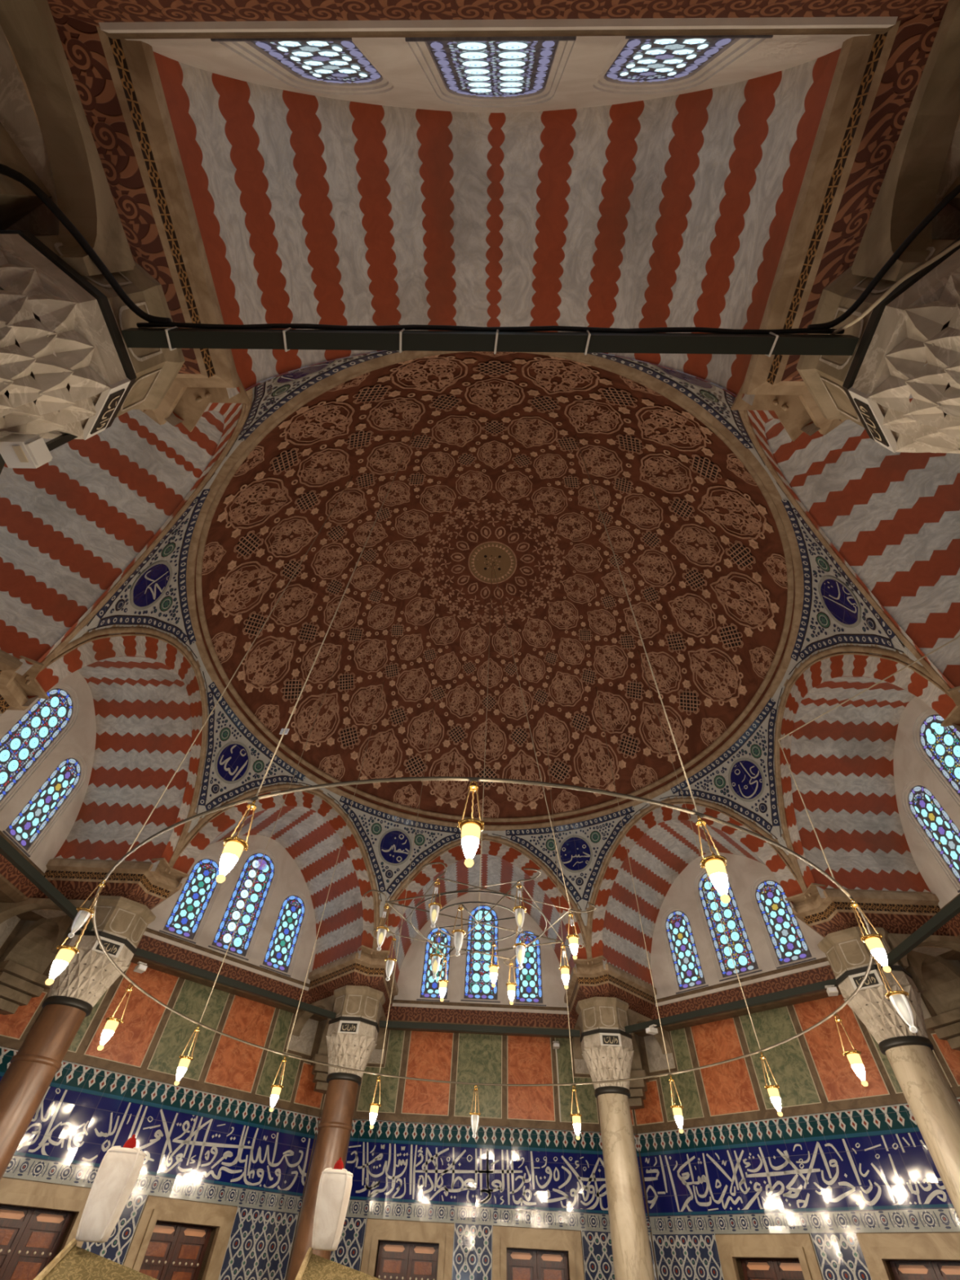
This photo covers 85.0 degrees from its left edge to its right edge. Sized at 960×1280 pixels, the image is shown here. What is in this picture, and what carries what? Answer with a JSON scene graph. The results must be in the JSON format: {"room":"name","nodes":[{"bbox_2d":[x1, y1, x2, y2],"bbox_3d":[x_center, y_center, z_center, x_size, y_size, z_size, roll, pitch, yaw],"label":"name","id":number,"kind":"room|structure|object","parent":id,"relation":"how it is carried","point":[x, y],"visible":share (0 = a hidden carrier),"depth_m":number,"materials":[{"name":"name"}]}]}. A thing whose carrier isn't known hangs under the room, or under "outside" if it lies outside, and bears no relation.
{"room":"mausoleum interior","nodes":[
{"label":"mausoleum interior","id":0,"kind":"room"},
{"bbox_2d":[0,915,26,958],"bbox_3d":[-6.173,3.238,3.963,0.435,4.850,5.240,2,-51,2],"label":"wall","id":1,"kind":"structure","parent":0,"point":[9,928],"depth_m":6.64,"materials":[{"name":"brown stone"}]},
{"bbox_2d":[0,670,96,920],"bbox_3d":[-5.774,1.281,6.402,0.490,2.330,4.200,2,-51,2],"label":"wall","id":2,"kind":"structure","parent":0,"point":[77,740],"depth_m":6.78,"materials":[{"name":"paint"}]},
{"bbox_2d":[0,688,72,800],"bbox_3d":[-5.569,1.262,6.428,0.087,1.670,0.690,2,-51,2],"label":"window","id":3,"kind":"structure","parent":2,"relation":"in","point":[27,740],"depth_m":6.51,"materials":[{"name":"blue glass"}]},
{"bbox_2d":[2,757,80,857],"bbox_3d":[-5.581,2.071,6.777,0.087,1.240,0.576,2,-51,2],"label":"window","id":4,"kind":"structure","parent":2,"relation":"in","point":[37,813],"depth_m":6.72,"materials":[{"name":"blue glass"}]},
{"bbox_2d":[22,626,208,871],"bbox_3d":[-4.814,1.058,6.684,1.460,2.282,3.577,2,-51,2],"label":"arch","id":5,"kind":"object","parent":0,"point":[148,690],"depth_m":7.31,"materials":[{"name":"paint"}]},
{"bbox_2d":[0,382,252,679],"bbox_3d":[-3.372,-1.598,4.480,3.574,2.281,1.464,-37,-62,28],"label":"vault","id":6,"kind":"object","parent":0,"point":[75,526],"visible":0.64,"depth_m":5.11,"materials":[{"name":"paint"}]},
{"bbox_2d":[68,461,223,670],"bbox_3d":[-3.765,-0.293,5.867,0.771,2.020,3.322,19,-53,-12],"label":"wall","id":7,"kind":"structure","parent":0,"point":[154,596],"depth_m":6.19,"materials":[{"name":"blue ceramic"}]},
{"bbox_2d":[0,957,324,1279],"bbox_3d":[-4.396,6.656,6.618,0.435,4.850,5.240,-37,-62,28],"label":"wall","id":8,"kind":"structure","parent":0,"point":[211,1142],"depth_m":7.04,"materials":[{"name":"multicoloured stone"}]},
{"bbox_2d":[0,1203,76,1279],"bbox_3d":[-5.084,6.920,5.325,0.335,1.610,0.900,-37,-62,28],"label":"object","id":9,"kind":"structure","parent":8,"relation":"in","point":[30,1238],"depth_m":5.77,"materials":[{"name":"wood"}]},
{"bbox_2d":[0,1204,34,1279],"bbox_3d":[-5.224,6.793,5.230,0.060,1.550,0.418,-37,-62,28],"label":"shutter","id":10,"kind":"object","parent":9,"relation":"attached to","point":[15,1222],"depth_m":5.73,"materials":[{"name":"brown wood"}]},
{"bbox_2d":[0,857,189,1014],"bbox_3d":[-5.044,3.905,6.779,2.177,1.472,1.649,2,-51,2],"label":"crown molding","id":11,"kind":"structure","parent":8,"relation":"attached to","point":[23,964],"depth_m":6.67,"materials":[{"name":"brown stone"}]},
{"bbox_2d":[138,1220,217,1279],"bbox_3d":[-3.844,7.924,6.068,0.335,1.610,0.900,-37,-62,28],"label":"window","id":12,"kind":"structure","parent":8,"relation":"in","point":[174,1251],"depth_m":6.50,"materials":[{"name":"wood"}]},
{"bbox_2d":[139,1221,182,1279],"bbox_3d":[-3.983,7.797,5.973,0.060,1.550,0.418,-37,-62,28],"label":"shutter","id":13,"kind":"object","parent":12,"relation":"attached to","point":[161,1251],"depth_m":6.42,"materials":[{"name":"brown wood"}]},
{"bbox_2d":[164,1224,212,1279],"bbox_3d":[-3.686,8.037,6.152,0.060,1.550,0.418,-37,-62,28],"label":"shutter","id":14,"kind":"object","parent":12,"relation":"attached to","point":[187,1253],"depth_m":6.56,"materials":[{"name":"brown wood"}]},
{"bbox_2d":[289,945,398,1093],"bbox_3d":[-2.287,6.136,8.433,1.649,1.472,2.177,2,-51,2],"label":"crown molding","id":15,"kind":"structure","parent":8,"relation":"attached to","point":[369,970],"depth_m":8.45,"materials":[{"name":"brown stone"}]},
{"bbox_2d":[129,835,327,1022],"bbox_3d":[-4.078,4.544,8.937,0.490,2.330,4.200,-37,-62,28],"label":"wall","id":16,"kind":"structure","parent":0,"point":[288,880],"depth_m":8.55,"materials":[{"name":"paint"}]},
{"bbox_2d":[159,858,219,943],"bbox_3d":[-4.526,4.084,8.340,0.087,1.240,0.576,-37,-62,28],"label":"window","id":17,"kind":"structure","parent":16,"relation":"in","point":[184,919],"depth_m":8.29,"materials":[{"name":"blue glass"}]},
{"bbox_2d":[208,853,274,960],"bbox_3d":[-3.932,4.411,8.874,0.087,1.670,0.690,-37,-62,28],"label":"window","id":18,"kind":"structure","parent":16,"relation":"in","point":[239,944],"depth_m":8.80,"materials":[{"name":"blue glass"}]},
{"bbox_2d":[259,895,304,977],"bbox_3d":[-3.342,5.042,9.050,0.087,1.240,0.576,-37,-62,28],"label":"window","id":19,"kind":"structure","parent":16,"relation":"in","point":[280,950],"depth_m":9.01,"materials":[{"name":"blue glass"}]},
{"bbox_2d":[186,660,326,835],"bbox_3d":[-3.754,2.191,7.860,0.771,2.020,3.322,-17,-54,15],"label":"wall","id":20,"kind":"structure","parent":0,"point":[237,763],"depth_m":8.19,"materials":[{"name":"blue ceramic"}]},
{"bbox_2d":[168,783,379,970],"bbox_3d":[-3.391,3.792,8.806,1.464,2.281,3.574,-37,-62,28],"label":"ceiling","id":21,"kind":"structure","parent":0,"point":[310,825],"depth_m":9.12,"materials":[{"name":"paint"}]},
{"bbox_2d":[218,351,399,468],"bbox_3d":[-1.523,-2.001,4.385,3.322,2.020,0.771,-17,-54,15],"label":"wall","id":22,"kind":"structure","parent":0,"point":[268,396],"depth_m":5.02,"materials":[{"name":"blue ceramic"}]},
{"bbox_2d":[320,787,489,919],"bbox_3d":[-1.497,3.996,9.196,3.322,2.020,0.771,19,-53,-12],"label":"wall","id":23,"kind":"structure","parent":0,"point":[388,840],"depth_m":9.63,"materials":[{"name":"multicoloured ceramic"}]},
{"bbox_2d":[285,1029,657,1279],"bbox_3d":[-0.082,8.166,7.616,5.240,4.850,0.435,2,-51,2],"label":"wall","id":24,"kind":"structure","parent":0,"point":[526,1180],"depth_m":7.85,"materials":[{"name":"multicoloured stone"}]},
{"bbox_2d":[374,1240,439,1279],"bbox_3d":[-1.008,8.916,6.724,0.900,1.610,0.335,2,-51,2],"label":"window","id":25,"kind":"structure","parent":24,"relation":"in","point":[397,1260],"depth_m":7.18,"materials":[{"name":"wood"}]},
{"bbox_2d":[375,1240,409,1279],"bbox_3d":[-1.219,8.901,6.722,0.418,1.550,0.060,2,-51,2],"label":"shutter","id":26,"kind":"object","parent":25,"relation":"attached to","point":[393,1257],"depth_m":7.18,"materials":[{"name":"brown wood"}]},
{"bbox_2d":[406,1242,439,1279],"bbox_3d":[-0.797,8.912,6.710,0.418,1.550,0.060,2,-51,2],"label":"shutter","id":27,"kind":"object","parent":25,"relation":"attached to","point":[422,1259],"depth_m":7.18,"materials":[{"name":"brown wood"}]},
{"bbox_2d":[506,1247,569,1279],"bbox_3d":[0.751,8.963,6.674,0.900,1.610,0.335,2,-51,2],"label":"window","id":28,"kind":"structure","parent":24,"relation":"in","point":[522,1264],"depth_m":7.15,"materials":[{"name":"wood"}]},
{"bbox_2d":[506,1248,537,1279],"bbox_3d":[0.540,8.948,6.672,0.418,1.550,0.060,2,-51,2],"label":"shutter","id":29,"kind":"object","parent":28,"relation":"attached to","point":[522,1264],"depth_m":7.15,"materials":[{"name":"brown wood"}]},
{"bbox_2d":[536,1249,568,1279],"bbox_3d":[0.962,8.959,6.660,0.418,1.550,0.060,2,-51,2],"label":"shutter","id":30,"kind":"object","parent":28,"relation":"attached to","point":[550,1264],"depth_m":7.14,"materials":[{"name":"brown wood"}]},
{"bbox_2d":[384,889,576,1038],"bbox_3d":[0.040,5.986,9.889,4.200,2.330,0.490,2,-51,2],"label":"wall","id":31,"kind":"structure","parent":0,"point":[405,1007],"depth_m":9.26,"materials":[{"name":"paint"}]},
{"bbox_2d":[416,927,451,1001],"bbox_3d":[-0.796,5.927,9.633,0.576,1.240,0.087,2,-51,2],"label":"window","id":32,"kind":"structure","parent":31,"relation":"in","point":[429,986],"depth_m":9.56,"materials":[{"name":"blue glass"}]},
{"bbox_2d":[460,905,500,1002],"bbox_3d":[0.042,5.802,9.793,0.690,1.670,0.087,2,-51,2],"label":"window","id":33,"kind":"structure","parent":31,"relation":"in","point":[477,981],"depth_m":9.68,"materials":[{"name":"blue glass"}]},
{"bbox_2d":[512,930,546,1006],"bbox_3d":[0.882,5.971,9.586,0.576,1.240,0.087,2,-51,2],"label":"window","id":34,"kind":"structure","parent":31,"relation":"in","point":[528,979],"depth_m":9.49,"materials":[{"name":"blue glass"}]},
{"bbox_2d":[373,835,591,984],"bbox_3d":[0.058,5.000,9.602,3.566,2.277,1.465,2,-51,2],"label":"ceiling","id":35,"kind":"structure","parent":0,"point":[503,860],"depth_m":9.61,"materials":[{"name":"paint"}]},
{"bbox_2d":[201,351,787,817],"bbox_3d":[0.180,-0.563,8.727,8.169,2.884,8.169,23,-54,-15],"label":"ceiling","id":36,"kind":"structure","parent":0,"point":[492,468],"depth_m":8.82,"materials":[{"name":"brown paint"}]},
{"bbox_2d":[362,562,596,1004],"bbox_3d":[0.102,0.700,7.153,2.050,6.883,2.050,2,-51,2],"label":"chandelier","id":37,"kind":"object","parent":36,"relation":"hanging from","point":[477,922],"depth_m":4.68,"materials":[{"name":"metal"}]},
{"bbox_2d":[92,432,959,1086],"bbox_3d":[0.309,0.951,6.510,6.342,5.921,6.293,2,-51,2],"label":"ring chandelier","id":38,"kind":"object","parent":36,"relation":"hanging from","point":[285,731],"visible":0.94,"depth_m":3.62,"materials":[{"name":"metal"}]},
{"bbox_2d":[44,907,94,985],"bbox_3d":[-2.625,1.959,3.372,0.134,0.458,0.128,-27,-57,22],"label":"lamp","id":39,"kind":"object","parent":38,"relation":"hanging from","point":[66,953],"visible":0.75,"depth_m":3.29,"materials":[{"name":"white glass"}]},
{"bbox_2d":[67,880,105,937],"bbox_3d":[-2.360,1.612,3.155,0.099,0.339,0.095,-10,-53,11],"label":"lamp","id":40,"kind":"object","parent":38,"relation":"hanging from","point":[77,924],"visible":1,"depth_m":3.11,"materials":[{"name":"gold metal"}]},
{"bbox_2d":[97,984,133,1050],"bbox_3d":[-2.974,3.070,4.280,0.128,0.458,0.134,0,-51,3],"label":"lamp","id":41,"kind":"object","parent":38,"relation":"hanging from","point":[112,1023],"visible":1,"depth_m":4.21,"materials":[{"name":"white glass"}]},
{"bbox_2d":[173,1025,199,1085],"bbox_3d":[-2.757,3.903,4.938,0.128,0.458,0.134,-37,-62,28],"label":"lamp","id":42,"kind":"object","parent":38,"relation":"hanging from","point":[184,1061],"visible":1,"depth_m":4.87,"materials":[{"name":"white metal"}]},
{"bbox_2d":[215,800,256,883],"bbox_3d":[-1.157,0.953,2.511,0.119,0.426,0.125,-37,-62,28],"label":"lamp","id":43,"kind":"object","parent":38,"relation":"hanging from","point":[234,846],"visible":1,"depth_m":2.44,"materials":[{"name":"white glass"}]},
{"bbox_2d":[457,780,484,867],"bbox_3d":[-0.038,0.809,2.340,0.119,0.426,0.125,2,-51,2],"label":"hanging lamp","id":44,"kind":"object","parent":38,"relation":"hanging from","point":[470,828],"visible":1,"depth_m":2.27,"materials":[{"name":"white glass"}]},
{"bbox_2d":[668,1075,683,1133],"bbox_3d":[2.021,4.772,5.398,0.134,0.458,0.128,2,-51,2],"label":"lamp","id":45,"kind":"object","parent":38,"relation":"hanging from","point":[677,1109],"visible":1,"depth_m":5.33,"materials":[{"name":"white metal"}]},
{"bbox_2d":[696,815,730,903],"bbox_3d":[1.080,1.012,2.448,0.125,0.426,0.119,-37,-62,28],"label":"lamp","id":46,"kind":"object","parent":38,"relation":"hanging from","point":[714,864],"visible":1,"depth_m":2.38,"materials":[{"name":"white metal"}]},
{"bbox_2d":[760,1052,782,1116],"bbox_3d":[2.657,4.046,4.784,0.134,0.458,0.128,-37,-62,28],"label":"lamp","id":47,"kind":"object","parent":38,"relation":"hanging from","point":[773,1091],"visible":1,"depth_m":4.71,"materials":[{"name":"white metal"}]},
{"bbox_2d":[834,1013,868,1086],"bbox_3d":[2.881,3.176,4.075,0.128,0.458,0.134,2,-51,2],"label":"lamp","id":48,"kind":"object","parent":38,"relation":"hanging from","point":[854,1058],"visible":1,"depth_m":4.00,"materials":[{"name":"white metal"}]},
{"bbox_2d":[850,898,891,972],"bbox_3d":[2.167,1.638,2.922,0.113,0.385,0.108,8,-51,-3],"label":"lamp","id":49,"kind":"object","parent":38,"relation":"hanging from","point":[873,942],"visible":1,"depth_m":2.86,"materials":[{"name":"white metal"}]},
{"bbox_2d":[872,955,917,1033],"bbox_3d":[2.608,2.204,3.309,0.134,0.458,0.128,34,-57,-22],"label":"hanging lamp","id":50,"kind":"object","parent":38,"relation":"hanging from","point":[901,1010],"visible":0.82,"depth_m":3.24,"materials":[{"name":"white glass"}]},
{"bbox_2d":[153,48,841,405],"bbox_3d":[0.085,-2.622,3.484,3.566,2.277,1.465,2,-51,2],"label":"vault","id":51,"kind":"object","parent":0,"point":[677,211],"visible":0.71,"depth_m":3.46,"materials":[{"name":"paint"}]},
{"bbox_2d":[47,0,948,112],"bbox_3d":[0.073,-3.115,2.584,4.200,2.330,0.490,2,-51,2],"label":"lunette","id":52,"kind":"object","parent":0,"point":[802,31],"visible":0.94,"depth_m":2.04,"materials":[{"name":"paint"}]},
{"bbox_2d":[210,37,382,84],"bbox_3d":[-0.785,-2.857,2.584,0.576,1.240,0.087,2,-51,2],"label":"window","id":53,"kind":"structure","parent":52,"relation":"attached to","point":[332,60],"depth_m":2.59,"materials":[{"name":"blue glass"}]},
{"bbox_2d":[404,36,576,97],"bbox_3d":[0.074,-2.982,2.743,0.690,1.670,0.087,2,-51,2],"label":"window","id":54,"kind":"structure","parent":52,"relation":"attached to","point":[477,66],"depth_m":2.65,"materials":[{"name":"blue glass"}]},
{"bbox_2d":[604,35,773,82],"bbox_3d":[0.894,-2.813,2.536,0.576,1.240,0.087,2,-51,2],"label":"window","id":55,"kind":"structure","parent":52,"relation":"attached to","point":[650,59],"depth_m":2.53,"materials":[{"name":"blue glass"}]},
{"bbox_2d":[483,796,658,929],"bbox_3d":[1.685,4.064,9.093,3.322,2.020,0.771,-17,-54,15],"label":"wall","id":56,"kind":"structure","parent":0,"point":[583,847],"depth_m":9.53,"materials":[{"name":"paint"}]},
{"bbox_2d":[586,352,771,475],"bbox_3d":[1.659,-1.932,4.282,3.322,2.020,0.771,19,-53,-12],"label":"wall","id":57,"kind":"structure","parent":0,"point":[716,401],"depth_m":4.96,"materials":[{"name":"paint"}]},
{"bbox_2d":[586,797,807,985],"bbox_3d":[3.515,3.974,8.610,3.574,2.281,1.464,-37,-62,28],"label":"ceiling","id":58,"kind":"structure","parent":0,"point":[661,842],"depth_m":8.97,"materials":[{"name":"paint"}]},
{"bbox_2d":[652,674,790,857],"bbox_3d":[3.928,2.357,7.612,0.771,2.020,3.322,19,-53,-12],"label":"wall","id":59,"kind":"structure","parent":0,"point":[741,780],"depth_m":7.96,"materials":[{"name":"blue ceramic"}]},
{"bbox_2d":[634,852,841,1036],"bbox_3d":[4.168,4.762,8.702,4.200,2.330,0.490,-37,-62,28],"label":"wall","id":60,"kind":"structure","parent":0,"point":[744,874],"depth_m":8.38,"materials":[{"name":"paint"}]},
{"bbox_2d":[665,910,708,994],"bbox_3d":[3.429,5.210,8.848,0.576,1.240,0.087,-37,-62,28],"label":"window","id":61,"kind":"structure","parent":60,"relation":"in","point":[688,969],"depth_m":8.81,"materials":[{"name":"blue glass"}]},
{"bbox_2d":[698,872,762,981],"bbox_3d":[4.026,4.621,8.647,0.690,1.670,0.087,-37,-62,28],"label":"window","id":62,"kind":"structure","parent":60,"relation":"in","point":[744,957],"depth_m":8.50,"materials":[{"name":"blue glass"}]},
{"bbox_2d":[755,880,816,968],"bbox_3d":[4.619,4.315,8.071,0.576,1.240,0.087,-37,-62,28],"label":"window","id":63,"kind":"structure","parent":60,"relation":"in","point":[788,940],"depth_m":8.02,"materials":[{"name":"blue glass"}]},
{"bbox_2d":[633,993,959,1279],"bbox_3d":[4.242,6.884,6.372,5.240,4.850,0.435,-37,-62,28],"label":"wall","id":64,"kind":"structure","parent":0,"point":[846,1181],"depth_m":6.82,"materials":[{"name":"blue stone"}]},
{"bbox_2d":[564,955,671,1109],"bbox_3d":[2.269,6.256,8.303,1.649,1.472,2.177,2,-51,2],"label":"crown molding","id":65,"kind":"structure","parent":64,"relation":"attached to","point":[590,980],"depth_m":8.33,"materials":[{"name":"beige stone"}]},
{"bbox_2d":[735,1257,804,1279],"bbox_3d":[3.593,8.120,5.857,0.900,1.610,0.335,-37,-62,28],"label":"window","id":66,"kind":"structure","parent":64,"relation":"in","point":[763,1268],"depth_m":6.41,"materials":[{"name":"wood"}]},
{"bbox_2d":[740,1258,777,1279],"bbox_3d":[3.435,8.226,5.949,0.418,1.550,0.060,-37,-62,28],"label":"shutter","id":67,"kind":"object","parent":66,"relation":"attached to","point":[753,1268],"depth_m":6.47,"materials":[{"name":"brown wood"}]},
{"bbox_2d":[772,1258,804,1279],"bbox_3d":[3.734,8.001,5.754,0.418,1.550,0.060,-37,-62,28],"label":"shutter","id":68,"kind":"object","parent":66,"relation":"attached to","point":[782,1268],"depth_m":6.32,"materials":[{"name":"brown wood"}]},
{"bbox_2d":[784,882,959,1050],"bbox_3d":[5.042,4.171,6.492,2.177,1.472,1.649,2,-51,2],"label":"crown molding","id":69,"kind":"structure","parent":64,"relation":"attached to","point":[900,913],"depth_m":6.41,"materials":[{"name":"beige stone"}]},
{"bbox_2d":[884,1258,959,1279],"bbox_3d":[4.840,7.183,5.042,0.900,1.610,0.335,-37,-62,28],"label":"window","id":70,"kind":"structure","parent":64,"relation":"in","point":[902,1270],"depth_m":5.62,"materials":[{"name":"wood"}]},
{"bbox_2d":[888,1260,937,1279],"bbox_3d":[4.682,7.288,5.135,0.418,1.550,0.060,-37,-62,28],"label":"shutter","id":71,"kind":"object","parent":70,"relation":"attached to","point":[902,1270],"depth_m":5.67,"materials":[{"name":"brown wood"}]},
{"bbox_2d":[930,1261,959,1279],"bbox_3d":[4.981,7.063,4.939,0.418,1.550,0.060,-37,-62,28],"label":"shutter","id":72,"kind":"object","parent":70,"relation":"attached to","point":[940,1270],"depth_m":5.54,"materials":[{"name":"brown wood"}]},
{"bbox_2d":[764,467,923,682],"bbox_3d":[3.917,-0.127,5.619,0.771,2.020,3.322,-17,-54,15],"label":"wall","id":73,"kind":"structure","parent":0,"point":[835,613],"depth_m":5.97,"materials":[{"name":"paint"}]},
{"bbox_2d":[186,351,804,830],"bbox_3d":[0.123,0.361,7.575,8.400,0.215,8.400,2,-51,2],"label":"trim","id":74,"kind":"structure","parent":73,"relation":"attached to","point":[795,593],"depth_m":6.96,"materials":[{"name":"beige stone"}]},
{"bbox_2d":[737,363,959,695],"bbox_3d":[3.535,-1.416,4.283,1.464,2.281,3.574,-37,-62,28],"label":"vault","id":75,"kind":"object","parent":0,"point":[890,520],"visible":0.63,"depth_m":4.96,"materials":[{"name":"paint"}]},
{"bbox_2d":[773,645,959,897],"bbox_3d":[4.957,1.317,6.406,1.460,2.282,3.577,2,-51,2],"label":"arch","id":76,"kind":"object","parent":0,"point":[841,762],"depth_m":7.04,"materials":[{"name":"paint"}]},
{"bbox_2d":[893,695,959,959],"bbox_3d":[5.887,1.589,6.071,0.490,2.330,4.200,2,-51,2],"label":"wall","id":77,"kind":"structure","parent":0,"point":[913,766],"depth_m":6.71,"materials":[{"name":"paint"}]},
{"bbox_2d":[908,785,959,893],"bbox_3d":[5.674,2.353,6.444,0.087,1.240,0.576,2,-51,2],"label":"window","id":78,"kind":"structure","parent":77,"relation":"in","point":[940,828],"depth_m":6.51,"materials":[{"name":"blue glass"}]},
{"bbox_2d":[920,714,959,795],"bbox_3d":[5.685,1.559,6.108,0.087,1.670,0.690,2,-51,2],"label":"window","id":79,"kind":"structure","parent":77,"relation":"in","point":[940,744],"depth_m":6.46,"materials":[{"name":"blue glass"}]},
{"bbox_3d":[-0.163,4.978,1.822,12.472,0.200,12.472,2,-51,2],"label":"floor","id":80,"kind":"structure","parent":0,"visible":0},
{"bbox_2d":[0,895,155,1180],"bbox_3d":[-4.693,4.879,4.982,0.776,4.500,0.776,-37,-62,28],"label":"column","id":81,"kind":"structure","parent":80,"relation":"on","point":[122,922],"depth_m":5.77,"materials":[{"name":"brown stone"}]},
{"bbox_2d":[0,835,93,931],"bbox_3d":[-4.616,2.216,5.244,0.064,0.075,3.060,2,-51,2],"label":"tie beam","id":82,"kind":"structure","parent":81,"relation":"attached to","point":[7,851],"depth_m":5.46,"materials":[{"name":"black metal"}]},
{"bbox_2d":[0,230,185,439],"bbox_3d":[-1.971,-0.144,0.816,0.776,4.500,0.776,-37,-62,28],"label":"column","id":83,"kind":"structure","parent":80,"relation":"on","point":[83,319],"depth_m":2.06,"materials":[{"name":"grey stone"}]},
{"bbox_2d":[0,433,77,468],"bbox_3d":[-1.769,-0.857,2.182,0.162,0.504,0.100,2,-51,2],"label":"box","id":84,"kind":"object","parent":83,"relation":"attached to","point":[17,451],"visible":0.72,"depth_m":2.00,"materials":[{"name":"white paint"}]},
{"bbox_2d":[33,1238,158,1279],"bbox_3d":[-1.314,4.081,2.383,2.400,1.708,1.060,2,-51,2],"label":"cenotaph","id":85,"kind":"object","parent":80,"relation":"on","point":[73,1262],"visible":0.86,"depth_m":2.95,"materials":[{"name":"green fabric"}]},
{"bbox_2d":[75,1133,146,1242],"bbox_3d":[-2.272,3.381,3.252,0.239,0.464,0.239,19,-53,-12],"label":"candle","id":86,"kind":"object","parent":85,"relation":"on","point":[118,1171],"visible":1,"depth_m":3.17,"materials":[{"name":"white wax"}]},
{"bbox_2d":[286,985,385,1279],"bbox_3d":[-1.997,7.060,6.599,0.776,4.500,0.776,2,-51,2],"label":"column","id":87,"kind":"structure","parent":80,"relation":"on","point":[351,1037],"depth_m":7.35,"materials":[{"name":"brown stone"}]},
{"bbox_2d":[133,947,336,1019],"bbox_3d":[-3.273,4.799,7.250,0.064,0.075,3.060,-37,-62,28],"label":"tie beam","id":88,"kind":"structure","parent":87,"relation":"attached to","point":[147,955],"depth_m":7.15,"materials":[{"name":"green paint"}]},
{"bbox_2d":[378,1020,580,1037],"bbox_3d":[-0.012,5.940,8.004,3.060,0.075,0.064,2,-51,2],"label":"tie beam","id":89,"kind":"structure","parent":87,"relation":"attached to","point":[391,1024],"depth_m":7.98,"materials":[{"name":"green paint"}]},
{"bbox_2d":[294,1247,382,1279],"bbox_3d":[-0.157,4.965,3.068,2.400,1.758,1.060,2,-51,2],"label":"cenotaph","id":90,"kind":"object","parent":80,"relation":"on","point":[313,1267],"visible":0.86,"depth_m":3.66,"materials":[{"name":"green fabric"}]},
{"bbox_2d":[311,1157,353,1250],"bbox_3d":[-1.113,4.244,3.962,0.247,0.481,0.247,8,-51,-3],"label":"turban","id":91,"kind":"object","parent":90,"relation":"on","point":[335,1186],"visible":1,"depth_m":3.87,"materials":[{"name":"white fabric"}]},
{"bbox_2d":[575,996,654,1279],"bbox_3d":[1.827,7.161,6.490,0.776,4.500,0.776,2,-51,2],"label":"column","id":92,"kind":"structure","parent":80,"relation":"on","point":[607,1051],"depth_m":7.00,"materials":[{"name":"grey stone"}]},
{"bbox_2d":[624,978,838,1033],"bbox_3d":[3.256,4.971,7.064,3.060,0.075,0.064,-37,-62,28],"label":"tie beam","id":93,"kind":"structure","parent":92,"relation":"attached to","point":[819,986],"depth_m":6.95,"materials":[{"name":"green paint"}]},
{"bbox_2d":[795,236,959,453],"bbox_3d":[1.853,-0.043,0.707,0.776,4.500,0.776,-37,-62,28],"label":"column","id":94,"kind":"structure","parent":80,"relation":"on","point":[871,388],"depth_m":2.02,"materials":[{"name":"grey stone"}]},
{"bbox_2d":[121,321,859,357],"bbox_3d":[0.014,-1.274,2.219,3.060,0.103,0.094,2,-51,2],"label":"tie beam","id":95,"kind":"structure","parent":94,"relation":"attached to","point":[584,340],"depth_m":2.20,"materials":[{"name":"black metal"}]},
{"bbox_2d":[0,164,172,323],"bbox_3d":[-1.623,-1.599,2.105,0.134,0.040,0.808,-35,-61,27],"label":"power cable","id":96,"kind":"object","parent":95,"relation":"attached to","point":[20,177],"visible":0.98,"depth_m":2.09,"materials":[{"name":"black rubber"}]},
{"bbox_2d":[807,184,959,328],"bbox_3d":[1.656,-1.513,2.012,0.128,0.034,0.804,37,-59,-24],"label":"power cable","id":97,"kind":"object","parent":95,"relation":"attached to","point":[956,191],"visible":0.99,"depth_m":2.04,"materials":[{"name":"black rubber"}]},
{"bbox_2d":[831,240,959,334],"bbox_3d":[1.660,-1.398,1.977,0.595,0.179,0.104,-33,-60,26],"label":"cable","id":98,"kind":"object","parent":94,"relation":"attached to","point":[948,250],"visible":1,"depth_m":1.94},
{"bbox_2d":[817,926,959,1219],"bbox_3d":[4.539,5.123,4.720,0.776,4.500,0.776,-37,-62,28],"label":"column","id":99,"kind":"structure","parent":80,"relation":"on","point":[935,1108],"depth_m":5.55,"materials":[{"name":"grey stone"}]},
{"bbox_2d":[886,894,959,965],"bbox_3d":[4.617,2.459,4.981,0.064,0.075,3.060,2,-51,2],"label":"tie beam","id":100,"kind":"structure","parent":99,"relation":"attached to","point":[951,909],"depth_m":5.40,"materials":[{"name":"black metal"}]},
{"bbox_3d":[-4.402,-0.110,1.189,3.953,4.850,3.953,2,-51,2],"label":"wall","id":101,"kind":"structure","parent":0,"visible":0},
{"bbox_2d":[0,649,48,713],"bbox_3d":[-5.031,0.349,3.925,2.177,1.472,1.649,2,-51,2],"label":"crown molding","id":102,"kind":"structure","parent":101,"relation":"attached to","point":[14,691],"depth_m":4.74,"materials":[{"name":"beige stone"}]},
{"bbox_2d":[0,0,250,431],"bbox_3d":[-2.258,-1.736,2.114,1.649,1.472,2.177,2,-51,2],"label":"arch","id":103,"kind":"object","parent":101,"relation":"attached to","point":[85,117],"depth_m":2.20,"materials":[{"name":"beige stone"}]},
{"bbox_3d":[4.296,0.120,0.941,3.953,4.850,3.953,2,-51,2],"label":"wall","id":104,"kind":"structure","parent":0,"visible":0},
{"bbox_2d":[730,0,959,441],"bbox_3d":[2.297,-1.615,1.985,1.649,1.472,2.177,2,-51,2],"label":"arch","id":105,"kind":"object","parent":104,"relation":"attached to","point":[885,153],"depth_m":2.16,"materials":[{"name":"beige stone"}]},
{"bbox_2d":[940,685,959,726],"bbox_3d":[5.055,0.616,3.638,2.177,1.472,1.649,2,-51,2],"label":"crown molding","id":106,"kind":"structure","parent":104,"relation":"attached to","point":[953,717],"depth_m":4.62,"materials":[{"name":"beige stone"}]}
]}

